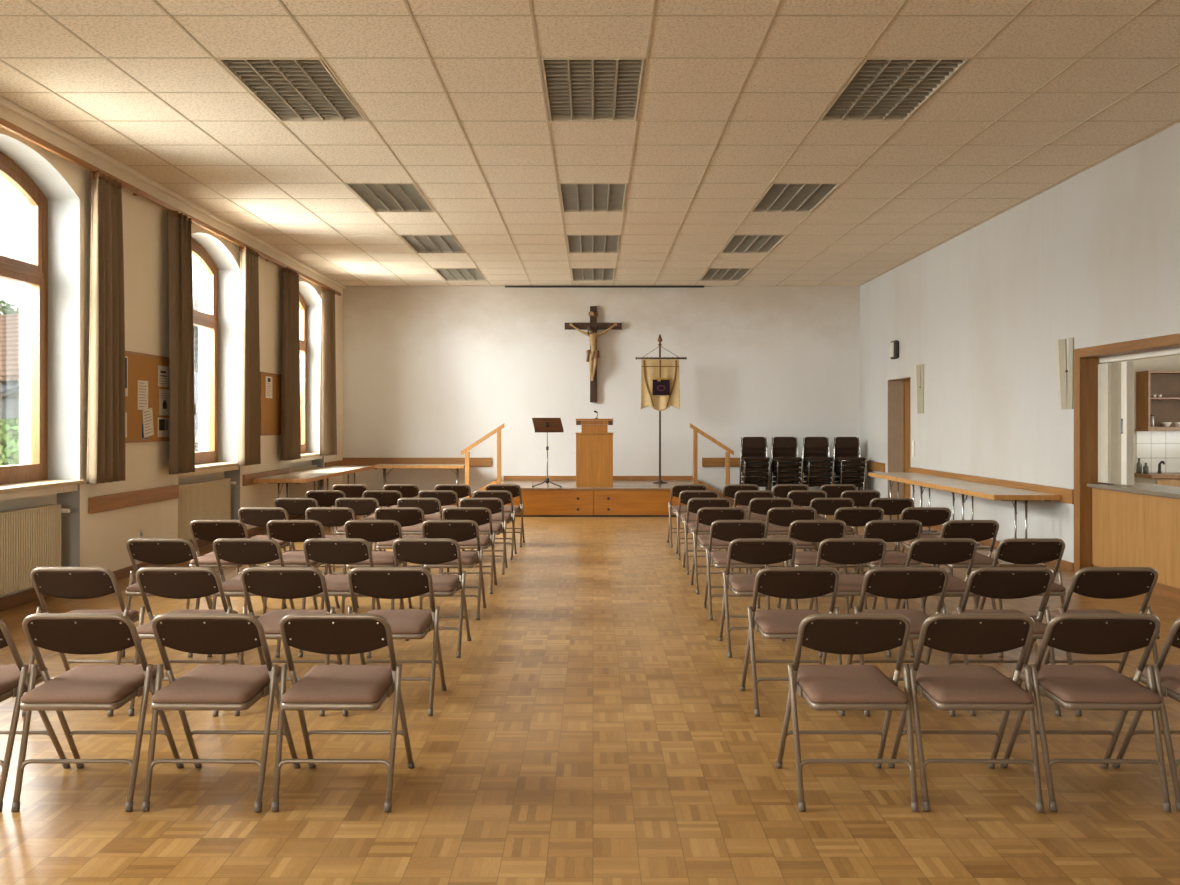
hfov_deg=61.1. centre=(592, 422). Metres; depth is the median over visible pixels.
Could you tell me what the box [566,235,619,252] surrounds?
ceiling lamp
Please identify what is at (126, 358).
poster
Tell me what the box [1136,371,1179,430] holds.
upper cabinet
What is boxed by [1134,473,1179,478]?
countertop
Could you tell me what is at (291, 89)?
ceiling lamp
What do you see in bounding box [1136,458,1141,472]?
bottle
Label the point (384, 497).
folding chair
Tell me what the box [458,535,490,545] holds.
seat cushion
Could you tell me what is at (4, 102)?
trim
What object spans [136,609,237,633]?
seat cushion
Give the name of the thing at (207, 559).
seat cushion
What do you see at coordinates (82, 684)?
seat cushion
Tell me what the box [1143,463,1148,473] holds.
bottle
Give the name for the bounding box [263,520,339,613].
folding chair
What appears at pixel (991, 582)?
folding chair
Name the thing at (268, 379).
flyer
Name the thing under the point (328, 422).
curtain
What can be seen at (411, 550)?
folding chair
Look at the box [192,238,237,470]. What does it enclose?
window
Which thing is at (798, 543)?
seat cushion
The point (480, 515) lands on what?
folding chair
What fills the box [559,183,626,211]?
ceiling lamp
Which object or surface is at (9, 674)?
seat cushion
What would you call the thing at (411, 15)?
ceiling grid
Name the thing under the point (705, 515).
folding chair
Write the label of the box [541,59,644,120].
ceiling lamp
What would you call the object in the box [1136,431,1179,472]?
backsplash
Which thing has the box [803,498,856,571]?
folding chair
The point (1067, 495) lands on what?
trim
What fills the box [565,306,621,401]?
crucifix
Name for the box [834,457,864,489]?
chair
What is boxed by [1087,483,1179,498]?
countertop
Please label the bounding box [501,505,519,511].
seat cushion
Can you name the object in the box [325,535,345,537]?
seat cushion
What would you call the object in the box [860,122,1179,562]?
wall
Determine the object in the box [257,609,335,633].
seat cushion
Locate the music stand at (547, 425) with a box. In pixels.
[532,418,563,486]
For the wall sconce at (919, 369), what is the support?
attached to the wall at (1092, 258)
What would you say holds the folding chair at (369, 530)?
on the floor
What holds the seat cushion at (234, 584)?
on the folding chair at (233, 550)
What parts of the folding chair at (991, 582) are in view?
leg, frame, backrest, leg, leg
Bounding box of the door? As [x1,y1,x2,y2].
[888,377,910,497]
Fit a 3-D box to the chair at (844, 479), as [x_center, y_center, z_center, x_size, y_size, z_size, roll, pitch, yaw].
[4.411,0.991,17.268,0.484,0.798,0.485,0,0,-1]
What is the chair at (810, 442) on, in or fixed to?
on the chair at (807, 450)
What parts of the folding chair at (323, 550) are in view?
leg, leg, backrest, frame, leg, leg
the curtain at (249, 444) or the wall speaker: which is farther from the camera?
the wall speaker
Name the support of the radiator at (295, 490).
attached to the wall at (99, 539)
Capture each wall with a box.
[0,105,342,597]
[195,429,198,451]
[343,286,859,499]
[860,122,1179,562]
[1113,355,1179,472]
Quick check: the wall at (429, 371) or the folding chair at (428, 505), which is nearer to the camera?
the folding chair at (428, 505)
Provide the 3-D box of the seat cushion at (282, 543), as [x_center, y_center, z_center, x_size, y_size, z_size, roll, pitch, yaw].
[-2.873,1.034,8.835,0.374,0.047,0.456,0,0,0]
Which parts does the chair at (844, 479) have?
seat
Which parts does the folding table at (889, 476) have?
leg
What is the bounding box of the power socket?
[138,530,142,537]
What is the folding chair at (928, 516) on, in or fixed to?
on the floor
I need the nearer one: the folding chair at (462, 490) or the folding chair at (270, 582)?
the folding chair at (270, 582)
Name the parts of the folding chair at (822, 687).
leg, leg, frame, backrest, leg, leg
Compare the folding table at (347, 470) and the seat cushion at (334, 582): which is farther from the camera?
the folding table at (347, 470)
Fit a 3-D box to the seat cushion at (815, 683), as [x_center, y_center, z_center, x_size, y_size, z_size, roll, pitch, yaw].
[1.012,1.034,3.995,0.374,0.047,0.456,0,0,0]
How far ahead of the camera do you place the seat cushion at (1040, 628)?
5.31 m
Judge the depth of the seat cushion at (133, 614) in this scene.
5.37 m
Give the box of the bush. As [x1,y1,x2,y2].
[0,416,19,465]
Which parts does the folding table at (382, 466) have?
leg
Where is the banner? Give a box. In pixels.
[641,357,679,410]
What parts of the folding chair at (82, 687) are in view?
leg, leg, backrest, frame, leg, leg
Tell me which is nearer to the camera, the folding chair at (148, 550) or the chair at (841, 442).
the folding chair at (148, 550)
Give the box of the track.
[1099,347,1179,362]
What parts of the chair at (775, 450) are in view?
backrest, seat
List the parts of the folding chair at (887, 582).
leg, leg, frame, backrest, leg, leg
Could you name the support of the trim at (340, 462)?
attached to the wall at (99, 539)
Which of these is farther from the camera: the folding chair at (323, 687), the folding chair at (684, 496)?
the folding chair at (684, 496)
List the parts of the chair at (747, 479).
seat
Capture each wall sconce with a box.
[915,364,923,412]
[1055,337,1073,408]
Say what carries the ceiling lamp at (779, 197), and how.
attached to the ceiling
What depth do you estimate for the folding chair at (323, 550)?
6.37 m
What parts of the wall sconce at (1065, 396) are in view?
wide panel, narrow panel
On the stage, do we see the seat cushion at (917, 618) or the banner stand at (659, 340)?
the banner stand at (659, 340)
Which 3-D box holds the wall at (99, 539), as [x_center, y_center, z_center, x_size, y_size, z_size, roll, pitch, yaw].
[-4.737,-0.485,7.300,0.525,4.130,21.600,0,0,0]
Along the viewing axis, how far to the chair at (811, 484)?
17.07 m
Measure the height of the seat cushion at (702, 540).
0.047 m
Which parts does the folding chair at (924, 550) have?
leg, leg, frame, backrest, leg, leg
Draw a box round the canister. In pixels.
[1150,415,1154,426]
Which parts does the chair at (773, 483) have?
seat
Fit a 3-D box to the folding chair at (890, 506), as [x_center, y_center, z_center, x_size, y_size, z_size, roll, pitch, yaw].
[2.930,1.108,9.979,0.480,0.756,0.544,0,0,0]
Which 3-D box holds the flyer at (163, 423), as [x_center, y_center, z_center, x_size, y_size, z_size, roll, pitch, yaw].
[-4.457,0.045,10.375,0.004,0.200,0.270,0,0,0]
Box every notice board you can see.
[125,351,168,442]
[260,372,281,435]
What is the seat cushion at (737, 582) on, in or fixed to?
on the folding chair at (745, 550)
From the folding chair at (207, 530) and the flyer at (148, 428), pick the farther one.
the flyer at (148, 428)
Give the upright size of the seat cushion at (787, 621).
0.047 m
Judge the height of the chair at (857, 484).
0.798 m
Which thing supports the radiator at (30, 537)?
attached to the wall at (99, 539)
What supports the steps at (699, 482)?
on the floor
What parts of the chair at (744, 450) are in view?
backrest, seat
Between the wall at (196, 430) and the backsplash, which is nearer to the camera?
the backsplash
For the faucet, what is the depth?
13.50 m
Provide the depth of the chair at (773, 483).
17.19 m
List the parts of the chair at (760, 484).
seat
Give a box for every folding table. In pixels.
[253,471,343,534]
[305,466,372,506]
[372,464,464,506]
[868,473,945,531]
[896,478,985,545]
[935,484,1060,566]
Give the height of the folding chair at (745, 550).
0.756 m
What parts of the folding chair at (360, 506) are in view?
leg, backrest, frame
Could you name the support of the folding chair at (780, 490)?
on the floor
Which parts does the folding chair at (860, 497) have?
frame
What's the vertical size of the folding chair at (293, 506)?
0.756 m
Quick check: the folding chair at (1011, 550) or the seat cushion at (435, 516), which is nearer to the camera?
the folding chair at (1011, 550)
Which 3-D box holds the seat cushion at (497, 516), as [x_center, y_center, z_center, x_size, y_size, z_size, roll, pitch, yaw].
[-1.090,1.034,11.005,0.374,0.047,0.456,0,0,1]
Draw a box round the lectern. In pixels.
[575,419,613,486]
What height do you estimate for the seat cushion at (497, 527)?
0.047 m
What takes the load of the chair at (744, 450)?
on the chair at (748, 469)
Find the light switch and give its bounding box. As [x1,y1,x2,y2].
[912,440,914,456]
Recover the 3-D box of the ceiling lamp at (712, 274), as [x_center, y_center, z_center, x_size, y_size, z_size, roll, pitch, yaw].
[2.181,-2.502,16.510,0.697,0.116,1.388,0,0,0]
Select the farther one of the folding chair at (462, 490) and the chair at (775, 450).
the chair at (775, 450)
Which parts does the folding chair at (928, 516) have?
frame, backrest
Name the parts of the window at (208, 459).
sash, sash, frame, sill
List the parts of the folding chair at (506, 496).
backrest, frame, leg, leg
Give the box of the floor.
[0,506,1179,884]
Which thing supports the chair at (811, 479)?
on the chair at (811, 484)
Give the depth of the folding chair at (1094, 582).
5.12 m
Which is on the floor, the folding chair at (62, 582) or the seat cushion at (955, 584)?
the folding chair at (62, 582)
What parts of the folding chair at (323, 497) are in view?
frame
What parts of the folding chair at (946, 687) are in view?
leg, leg, frame, backrest, leg, leg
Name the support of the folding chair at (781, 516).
on the floor
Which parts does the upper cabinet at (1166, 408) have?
panel, shelf, panel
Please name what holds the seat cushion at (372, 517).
on the folding chair at (384, 497)
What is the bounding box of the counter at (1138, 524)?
[1087,483,1179,599]
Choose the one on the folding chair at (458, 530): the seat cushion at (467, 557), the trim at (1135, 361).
the seat cushion at (467, 557)
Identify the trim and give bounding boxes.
[0,0,1179,285]
[0,96,345,288]
[88,484,178,513]
[242,468,289,485]
[324,460,343,466]
[343,458,490,466]
[505,286,703,287]
[702,458,739,466]
[862,461,884,471]
[909,467,1073,503]
[1074,333,1179,572]
[1123,360,1136,471]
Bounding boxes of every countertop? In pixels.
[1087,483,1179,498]
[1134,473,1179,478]
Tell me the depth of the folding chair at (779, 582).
5.12 m
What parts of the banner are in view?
gold crown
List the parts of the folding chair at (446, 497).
backrest, frame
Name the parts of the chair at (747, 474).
seat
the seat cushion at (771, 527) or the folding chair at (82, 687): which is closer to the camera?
the folding chair at (82, 687)
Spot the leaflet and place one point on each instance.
(142, 430)
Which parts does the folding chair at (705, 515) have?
leg, leg, frame, backrest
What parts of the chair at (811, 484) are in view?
seat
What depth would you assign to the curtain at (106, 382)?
8.91 m
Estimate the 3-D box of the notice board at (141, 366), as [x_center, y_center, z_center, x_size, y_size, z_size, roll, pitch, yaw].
[-4.464,-0.250,9.875,0.022,0.880,1.350,0,0,0]
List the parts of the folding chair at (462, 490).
backrest, frame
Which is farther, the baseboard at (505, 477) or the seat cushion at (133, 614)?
the baseboard at (505, 477)
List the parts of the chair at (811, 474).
seat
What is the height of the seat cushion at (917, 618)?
0.047 m
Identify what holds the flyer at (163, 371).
attached to the notice board at (141, 366)
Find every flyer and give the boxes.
[125,413,126,436]
[138,380,147,409]
[142,408,153,437]
[158,365,168,386]
[158,418,168,436]
[159,389,168,414]
[266,376,271,397]
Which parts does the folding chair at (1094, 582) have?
leg, leg, frame, backrest, leg, leg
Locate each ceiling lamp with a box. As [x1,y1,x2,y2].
[217,59,366,120]
[345,183,434,211]
[399,235,465,252]
[433,268,485,280]
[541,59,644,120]
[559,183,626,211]
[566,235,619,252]
[571,268,614,280]
[700,268,752,280]
[720,235,786,252]
[751,183,840,211]
[819,59,968,120]
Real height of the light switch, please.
0.238 m
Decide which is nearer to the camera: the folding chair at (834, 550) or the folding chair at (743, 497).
the folding chair at (834, 550)
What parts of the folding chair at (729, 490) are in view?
frame, backrest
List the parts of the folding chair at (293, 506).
backrest, frame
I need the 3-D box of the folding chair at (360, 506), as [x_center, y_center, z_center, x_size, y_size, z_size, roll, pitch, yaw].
[-2.316,1.108,9.979,0.480,0.756,0.544,0,0,-1]
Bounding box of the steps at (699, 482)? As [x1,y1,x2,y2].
[691,478,733,504]
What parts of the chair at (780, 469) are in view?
backrest, seat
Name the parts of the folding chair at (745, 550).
leg, leg, frame, backrest, leg, leg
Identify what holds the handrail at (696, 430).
attached to the steps at (699, 482)
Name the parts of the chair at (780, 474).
seat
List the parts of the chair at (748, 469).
backrest, seat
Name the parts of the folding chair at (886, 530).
leg, leg, backrest, frame, leg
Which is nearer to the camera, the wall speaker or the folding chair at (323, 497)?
the folding chair at (323, 497)
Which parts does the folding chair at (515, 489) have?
backrest, frame, leg, leg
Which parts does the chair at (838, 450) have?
backrest, seat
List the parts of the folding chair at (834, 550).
leg, leg, frame, backrest, leg, leg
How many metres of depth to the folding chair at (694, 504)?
9.80 m
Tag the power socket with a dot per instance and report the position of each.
(140, 532)
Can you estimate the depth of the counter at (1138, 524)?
8.93 m
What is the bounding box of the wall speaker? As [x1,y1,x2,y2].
[889,340,898,358]
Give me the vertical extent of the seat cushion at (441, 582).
0.047 m
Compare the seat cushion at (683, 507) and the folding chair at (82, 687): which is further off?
the seat cushion at (683, 507)
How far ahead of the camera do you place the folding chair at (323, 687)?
3.87 m
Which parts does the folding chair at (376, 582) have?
leg, leg, backrest, frame, leg, leg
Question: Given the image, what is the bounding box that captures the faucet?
[1157,461,1164,472]
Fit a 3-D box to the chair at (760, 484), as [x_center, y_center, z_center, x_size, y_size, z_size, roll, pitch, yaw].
[2.788,1.079,17.298,0.484,0.798,0.485,0,0,2]
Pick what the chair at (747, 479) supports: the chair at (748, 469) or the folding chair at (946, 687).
the chair at (748, 469)
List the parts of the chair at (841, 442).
leg, leg, backrest, seat, seat frame, leg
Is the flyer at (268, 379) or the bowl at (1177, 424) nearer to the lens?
the bowl at (1177, 424)
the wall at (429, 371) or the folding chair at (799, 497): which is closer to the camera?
the folding chair at (799, 497)
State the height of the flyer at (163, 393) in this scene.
0.270 m
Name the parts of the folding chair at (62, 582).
leg, leg, backrest, frame, leg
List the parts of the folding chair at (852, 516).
backrest, frame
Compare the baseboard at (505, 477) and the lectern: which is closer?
the lectern
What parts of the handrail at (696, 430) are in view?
post, rail, post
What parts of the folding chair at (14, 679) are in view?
backrest, frame, leg, leg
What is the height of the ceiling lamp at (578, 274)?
0.116 m
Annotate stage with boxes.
[501,480,692,516]
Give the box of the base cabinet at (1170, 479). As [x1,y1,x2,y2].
[1134,473,1179,486]
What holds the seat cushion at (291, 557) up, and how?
on the folding chair at (283, 530)
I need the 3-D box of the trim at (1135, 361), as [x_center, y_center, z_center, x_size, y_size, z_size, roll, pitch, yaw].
[7.349,0.079,13.688,0.178,2.797,0.024,0,0,0]
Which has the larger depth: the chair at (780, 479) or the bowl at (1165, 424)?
the chair at (780, 479)
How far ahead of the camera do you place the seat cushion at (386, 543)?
8.64 m
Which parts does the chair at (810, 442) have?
leg, leg, backrest, seat, seat frame, leg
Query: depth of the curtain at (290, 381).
14.28 m
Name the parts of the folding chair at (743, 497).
backrest, frame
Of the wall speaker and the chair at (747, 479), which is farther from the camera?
the chair at (747, 479)
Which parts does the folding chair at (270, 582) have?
leg, leg, backrest, frame, leg, leg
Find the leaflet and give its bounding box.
[141,423,146,438]
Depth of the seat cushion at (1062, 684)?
3.89 m
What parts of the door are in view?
frame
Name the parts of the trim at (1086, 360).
architrave, head architrave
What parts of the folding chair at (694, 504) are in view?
leg, leg, frame, backrest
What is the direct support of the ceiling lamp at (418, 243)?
attached to the ceiling
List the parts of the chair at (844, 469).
backrest, seat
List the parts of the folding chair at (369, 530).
leg, backrest, frame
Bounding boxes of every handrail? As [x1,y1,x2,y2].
[461,423,504,497]
[690,423,733,498]
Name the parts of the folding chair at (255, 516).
backrest, frame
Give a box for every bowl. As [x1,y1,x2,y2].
[1161,422,1171,426]
[1173,422,1179,426]
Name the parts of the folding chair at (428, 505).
backrest, frame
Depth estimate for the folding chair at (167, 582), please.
5.12 m
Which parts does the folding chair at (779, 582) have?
leg, leg, frame, backrest, leg, leg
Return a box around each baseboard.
[0,506,334,610]
[391,476,797,505]
[862,505,1073,571]
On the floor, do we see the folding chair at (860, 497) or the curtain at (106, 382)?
the folding chair at (860, 497)
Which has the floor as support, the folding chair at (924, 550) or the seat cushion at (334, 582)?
the folding chair at (924, 550)
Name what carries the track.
attached to the wall at (1092, 258)
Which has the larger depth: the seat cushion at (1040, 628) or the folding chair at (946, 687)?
the seat cushion at (1040, 628)
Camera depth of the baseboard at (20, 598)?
9.39 m
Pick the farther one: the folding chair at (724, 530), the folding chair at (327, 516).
the folding chair at (327, 516)
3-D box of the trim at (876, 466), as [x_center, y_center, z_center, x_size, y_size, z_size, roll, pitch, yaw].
[4.765,0.733,17.110,0.030,0.145,1.520,0,0,0]
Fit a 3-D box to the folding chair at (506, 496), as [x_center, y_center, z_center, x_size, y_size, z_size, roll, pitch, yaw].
[-1.090,1.108,11.049,0.480,0.756,0.544,0,0,1]
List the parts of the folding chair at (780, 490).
backrest, frame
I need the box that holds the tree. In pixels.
[0,300,19,314]
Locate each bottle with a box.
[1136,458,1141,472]
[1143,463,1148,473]
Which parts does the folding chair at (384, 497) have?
backrest, frame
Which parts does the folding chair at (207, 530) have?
leg, leg, backrest, frame, leg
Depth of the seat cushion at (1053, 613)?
5.36 m
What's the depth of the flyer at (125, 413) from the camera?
9.54 m
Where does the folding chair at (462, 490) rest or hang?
on the floor
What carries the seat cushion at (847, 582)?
on the folding chair at (834, 550)
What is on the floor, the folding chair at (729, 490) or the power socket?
the folding chair at (729, 490)
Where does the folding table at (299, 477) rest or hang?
on the floor
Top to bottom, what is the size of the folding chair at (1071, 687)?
0.756 m
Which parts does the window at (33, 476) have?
sash, sash, frame, sill, curtain rail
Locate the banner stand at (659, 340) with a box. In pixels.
[635,334,686,483]
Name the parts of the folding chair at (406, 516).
backrest, frame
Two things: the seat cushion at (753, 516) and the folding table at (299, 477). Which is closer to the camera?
the seat cushion at (753, 516)
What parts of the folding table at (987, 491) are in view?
leg, leg, leg, leg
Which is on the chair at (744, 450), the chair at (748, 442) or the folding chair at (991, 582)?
the chair at (748, 442)
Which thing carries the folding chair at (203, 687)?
on the floor
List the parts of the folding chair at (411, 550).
leg, leg, backrest, frame, leg, leg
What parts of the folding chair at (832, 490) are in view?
backrest, frame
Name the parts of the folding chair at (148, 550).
leg, backrest, frame, leg, leg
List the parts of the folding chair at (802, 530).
leg, frame, backrest, leg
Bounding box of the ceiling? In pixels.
[0,0,1179,285]
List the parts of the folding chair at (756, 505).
frame, backrest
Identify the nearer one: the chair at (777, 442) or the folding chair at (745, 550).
the folding chair at (745, 550)
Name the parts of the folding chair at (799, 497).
backrest, frame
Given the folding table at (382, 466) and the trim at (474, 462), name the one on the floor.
the folding table at (382, 466)
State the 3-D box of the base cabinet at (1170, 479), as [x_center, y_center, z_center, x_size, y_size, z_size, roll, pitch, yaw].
[8.450,1.080,13.392,2.260,0.800,0.584,0,0,0]
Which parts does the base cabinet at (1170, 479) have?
door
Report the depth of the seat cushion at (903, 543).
8.78 m
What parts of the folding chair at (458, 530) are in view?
leg, backrest, frame, leg, leg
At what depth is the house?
32.95 m
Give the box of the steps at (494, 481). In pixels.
[459,478,501,504]
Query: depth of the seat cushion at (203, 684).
3.89 m
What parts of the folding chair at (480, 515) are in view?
backrest, frame, leg, leg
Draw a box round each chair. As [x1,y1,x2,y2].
[0,619,70,811]
[11,613,183,811]
[22,567,140,715]
[122,538,211,657]
[128,567,244,715]
[142,613,299,811]
[186,520,266,608]
[207,538,294,657]
[234,567,342,715]
[236,507,295,575]
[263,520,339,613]
[271,613,414,811]
[274,498,323,552]
[298,538,380,656]
[305,507,355,573]
[306,490,345,505]
[331,484,371,534]
[332,498,385,571]
[341,520,411,613]
[342,567,446,715]
[362,490,401,549]
[373,507,430,572]
[383,484,419,506]
[388,538,470,657]
[397,498,442,573]
[418,490,458,520]
[419,520,486,619]
[435,484,470,512]
[440,507,496,593]
[457,498,507,574]
[471,490,516,559]
[485,484,524,546]
[667,484,706,546]
[676,490,719,559]
[682,498,732,574]
[690,507,747,593]
[703,520,769,619]
[718,538,797,656]
[722,484,758,512]
[734,490,773,521]
[739,462,767,483]
[739,470,767,504]
[740,437,770,483]
[740,444,770,488]
[740,448,769,489]
[740,567,844,715]
[741,456,768,489]
[746,498,792,573]
[765,507,817,567]
[770,443,801,487]
[770,451,801,490]
[770,462,799,497]
[771,437,802,483]
[772,457,800,497]
[772,469,799,496]
[773,484,808,506]
[775,613,918,811]
[777,520,848,613]
[787,490,826,547]
[802,443,832,485]
[802,447,832,484]
[803,437,834,483]
[803,457,831,479]
[803,463,831,483]
[803,469,830,486]
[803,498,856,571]
[809,538,890,656]
[817,484,857,534]
[832,457,863,489]
[833,442,866,488]
[833,451,865,489]
[834,437,866,483]
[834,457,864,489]
[834,507,883,573]
[835,469,864,506]
[841,490,880,505]
[847,567,954,715]
[849,520,924,612]
[864,498,913,568]
[888,613,1043,811]
[894,507,952,574]
[895,538,982,657]
[921,520,1002,609]
[945,567,1060,715]
[979,538,1066,656]
[1000,613,1170,811]
[1042,567,1159,715]
[1112,618,1179,810]
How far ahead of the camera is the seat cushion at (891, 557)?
7.50 m
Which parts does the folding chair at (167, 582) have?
leg, leg, backrest, frame, leg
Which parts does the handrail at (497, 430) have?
post, rail, post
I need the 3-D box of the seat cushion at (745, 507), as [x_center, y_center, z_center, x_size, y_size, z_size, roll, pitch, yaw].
[1.773,1.034,12.085,0.374,0.047,0.456,0,0,0]
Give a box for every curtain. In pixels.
[86,170,124,483]
[167,210,194,473]
[238,246,260,465]
[280,267,300,460]
[320,287,336,455]
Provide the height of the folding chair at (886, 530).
0.756 m
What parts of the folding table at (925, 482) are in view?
leg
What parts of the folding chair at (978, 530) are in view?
frame, backrest, leg, leg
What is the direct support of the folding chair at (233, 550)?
on the floor
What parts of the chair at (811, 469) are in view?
backrest, seat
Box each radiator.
[0,504,69,594]
[178,478,235,540]
[289,465,320,497]
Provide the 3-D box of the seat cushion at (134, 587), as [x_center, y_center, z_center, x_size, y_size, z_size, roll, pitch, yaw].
[-2.752,1.034,6.495,0.374,0.047,0.456,0,0,1]
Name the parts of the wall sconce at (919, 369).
wide panel, narrow panel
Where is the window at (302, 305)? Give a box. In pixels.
[299,292,319,457]
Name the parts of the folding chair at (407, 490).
backrest, frame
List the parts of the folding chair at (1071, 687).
leg, leg, frame, backrest, leg, leg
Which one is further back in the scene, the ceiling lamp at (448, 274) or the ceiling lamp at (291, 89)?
the ceiling lamp at (448, 274)
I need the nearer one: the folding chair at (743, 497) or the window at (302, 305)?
the folding chair at (743, 497)
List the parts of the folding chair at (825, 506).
backrest, frame, leg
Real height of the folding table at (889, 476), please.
0.750 m
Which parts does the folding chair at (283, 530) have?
leg, backrest, frame, leg, leg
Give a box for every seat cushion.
[0,665,47,694]
[20,665,163,703]
[65,609,138,618]
[126,583,139,591]
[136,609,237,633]
[151,665,280,703]
[190,552,236,564]
[222,575,243,591]
[251,535,286,545]
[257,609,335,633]
[267,551,318,564]
[281,665,392,703]
[324,574,349,591]
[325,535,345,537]
[336,526,344,531]
[348,551,398,564]
[364,514,374,519]
[367,609,432,633]
[376,535,422,545]
[401,523,422,531]
[424,513,439,520]
[427,551,477,564]
[431,574,459,591]
[439,505,459,511]
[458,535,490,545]
[479,523,501,531]
[492,513,511,520]
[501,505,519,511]
[672,505,689,511]
[680,513,696,520]
[688,523,710,531]
[697,535,729,545]
[711,551,761,564]
[729,574,755,591]
[731,505,748,511]
[746,513,766,520]
[754,609,819,633]
[767,535,814,545]
[768,523,788,531]
[790,551,841,564]
[796,665,908,702]
[816,515,825,519]
[837,574,864,591]
[845,535,862,537]
[846,526,852,531]
[853,609,928,633]
[869,551,920,564]
[901,535,937,545]
[916,665,1033,703]
[946,575,966,591]
[952,609,1046,633]
[953,552,998,564]
[1021,665,1161,703]
[1050,582,1065,591]
[1050,609,1159,632]
[1135,665,1179,694]
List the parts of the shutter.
handle, leading post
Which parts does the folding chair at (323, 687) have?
leg, leg, backrest, frame, leg, leg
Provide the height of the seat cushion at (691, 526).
0.047 m
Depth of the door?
16.22 m
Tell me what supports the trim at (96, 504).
attached to the wall at (99, 539)
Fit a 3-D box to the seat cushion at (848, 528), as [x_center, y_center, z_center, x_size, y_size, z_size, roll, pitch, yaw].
[2.348,1.034,9.935,0.374,0.047,0.456,0,0,1]
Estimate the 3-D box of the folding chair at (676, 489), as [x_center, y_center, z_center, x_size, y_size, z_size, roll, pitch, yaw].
[1.147,1.108,12.129,0.480,0.756,0.544,0,0,-1]
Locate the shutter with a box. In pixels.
[1098,361,1133,484]
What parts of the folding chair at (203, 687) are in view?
leg, leg, backrest, frame, leg, leg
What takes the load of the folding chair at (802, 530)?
on the floor
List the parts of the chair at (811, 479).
seat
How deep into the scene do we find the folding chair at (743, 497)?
10.86 m
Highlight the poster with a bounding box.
[125,356,127,395]
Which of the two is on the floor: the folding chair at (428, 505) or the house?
the folding chair at (428, 505)
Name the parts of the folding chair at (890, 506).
frame, backrest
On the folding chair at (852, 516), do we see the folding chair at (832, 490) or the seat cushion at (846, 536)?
the seat cushion at (846, 536)
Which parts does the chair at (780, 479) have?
seat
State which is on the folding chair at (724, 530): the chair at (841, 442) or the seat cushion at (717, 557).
the seat cushion at (717, 557)
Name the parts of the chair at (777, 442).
leg, backrest, seat, seat frame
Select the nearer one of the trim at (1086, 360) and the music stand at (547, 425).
the trim at (1086, 360)
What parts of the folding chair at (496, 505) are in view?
frame, backrest, leg, leg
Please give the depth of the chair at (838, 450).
17.10 m
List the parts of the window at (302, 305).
sash, sash, frame, sill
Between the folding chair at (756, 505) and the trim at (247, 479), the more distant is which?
the trim at (247, 479)
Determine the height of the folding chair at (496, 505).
0.756 m
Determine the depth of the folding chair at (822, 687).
3.88 m
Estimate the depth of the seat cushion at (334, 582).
6.38 m
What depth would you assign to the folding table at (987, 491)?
10.45 m
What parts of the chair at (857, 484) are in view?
seat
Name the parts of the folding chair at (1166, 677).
leg, leg, frame, backrest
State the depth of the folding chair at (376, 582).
5.12 m
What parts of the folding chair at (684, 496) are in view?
leg, leg, backrest, frame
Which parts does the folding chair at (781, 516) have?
backrest, frame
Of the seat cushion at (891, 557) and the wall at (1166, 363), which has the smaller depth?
the seat cushion at (891, 557)
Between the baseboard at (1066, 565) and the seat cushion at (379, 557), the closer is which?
the seat cushion at (379, 557)
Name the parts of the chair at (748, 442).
leg, leg, backrest, seat, seat frame, leg, leg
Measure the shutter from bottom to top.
1.153 m
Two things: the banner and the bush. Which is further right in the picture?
the banner
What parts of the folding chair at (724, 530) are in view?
leg, leg, frame, backrest, leg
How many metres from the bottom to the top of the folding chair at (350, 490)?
0.756 m
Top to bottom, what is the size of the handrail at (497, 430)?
1.479 m
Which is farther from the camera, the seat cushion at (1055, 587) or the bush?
the bush
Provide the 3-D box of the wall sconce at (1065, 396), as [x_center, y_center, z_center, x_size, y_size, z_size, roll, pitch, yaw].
[4.763,-0.495,10.123,0.034,0.710,0.375,0,0,0]
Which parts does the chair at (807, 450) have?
backrest, seat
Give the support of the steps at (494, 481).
on the floor
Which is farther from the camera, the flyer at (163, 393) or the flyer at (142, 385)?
the flyer at (163, 393)
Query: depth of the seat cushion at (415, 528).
9.73 m
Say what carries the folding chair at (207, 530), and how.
on the floor
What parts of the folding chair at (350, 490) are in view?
backrest, frame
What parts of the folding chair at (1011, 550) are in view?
leg, leg, frame, backrest, leg, leg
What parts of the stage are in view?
panel, panel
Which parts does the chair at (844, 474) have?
seat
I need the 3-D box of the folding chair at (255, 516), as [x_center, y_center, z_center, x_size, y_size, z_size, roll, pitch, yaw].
[-2.873,1.108,8.879,0.480,0.756,0.544,0,0,0]
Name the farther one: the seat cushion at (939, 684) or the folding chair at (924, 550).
the folding chair at (924, 550)
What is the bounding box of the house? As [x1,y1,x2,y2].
[0,298,198,464]
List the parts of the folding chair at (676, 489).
leg, leg, frame, backrest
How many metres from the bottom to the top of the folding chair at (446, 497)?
0.756 m
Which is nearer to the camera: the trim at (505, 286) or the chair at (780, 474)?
the chair at (780, 474)
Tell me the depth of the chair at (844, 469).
17.06 m
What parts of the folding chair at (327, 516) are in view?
backrest, frame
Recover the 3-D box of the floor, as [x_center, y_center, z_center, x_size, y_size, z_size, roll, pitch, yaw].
[-0.048,1.555,7.300,10.255,0.150,21.600,0,0,0]
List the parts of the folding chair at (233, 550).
leg, leg, backrest, frame, leg, leg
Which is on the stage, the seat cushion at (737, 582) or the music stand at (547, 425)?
the music stand at (547, 425)
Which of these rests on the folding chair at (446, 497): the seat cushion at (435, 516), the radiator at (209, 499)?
the seat cushion at (435, 516)

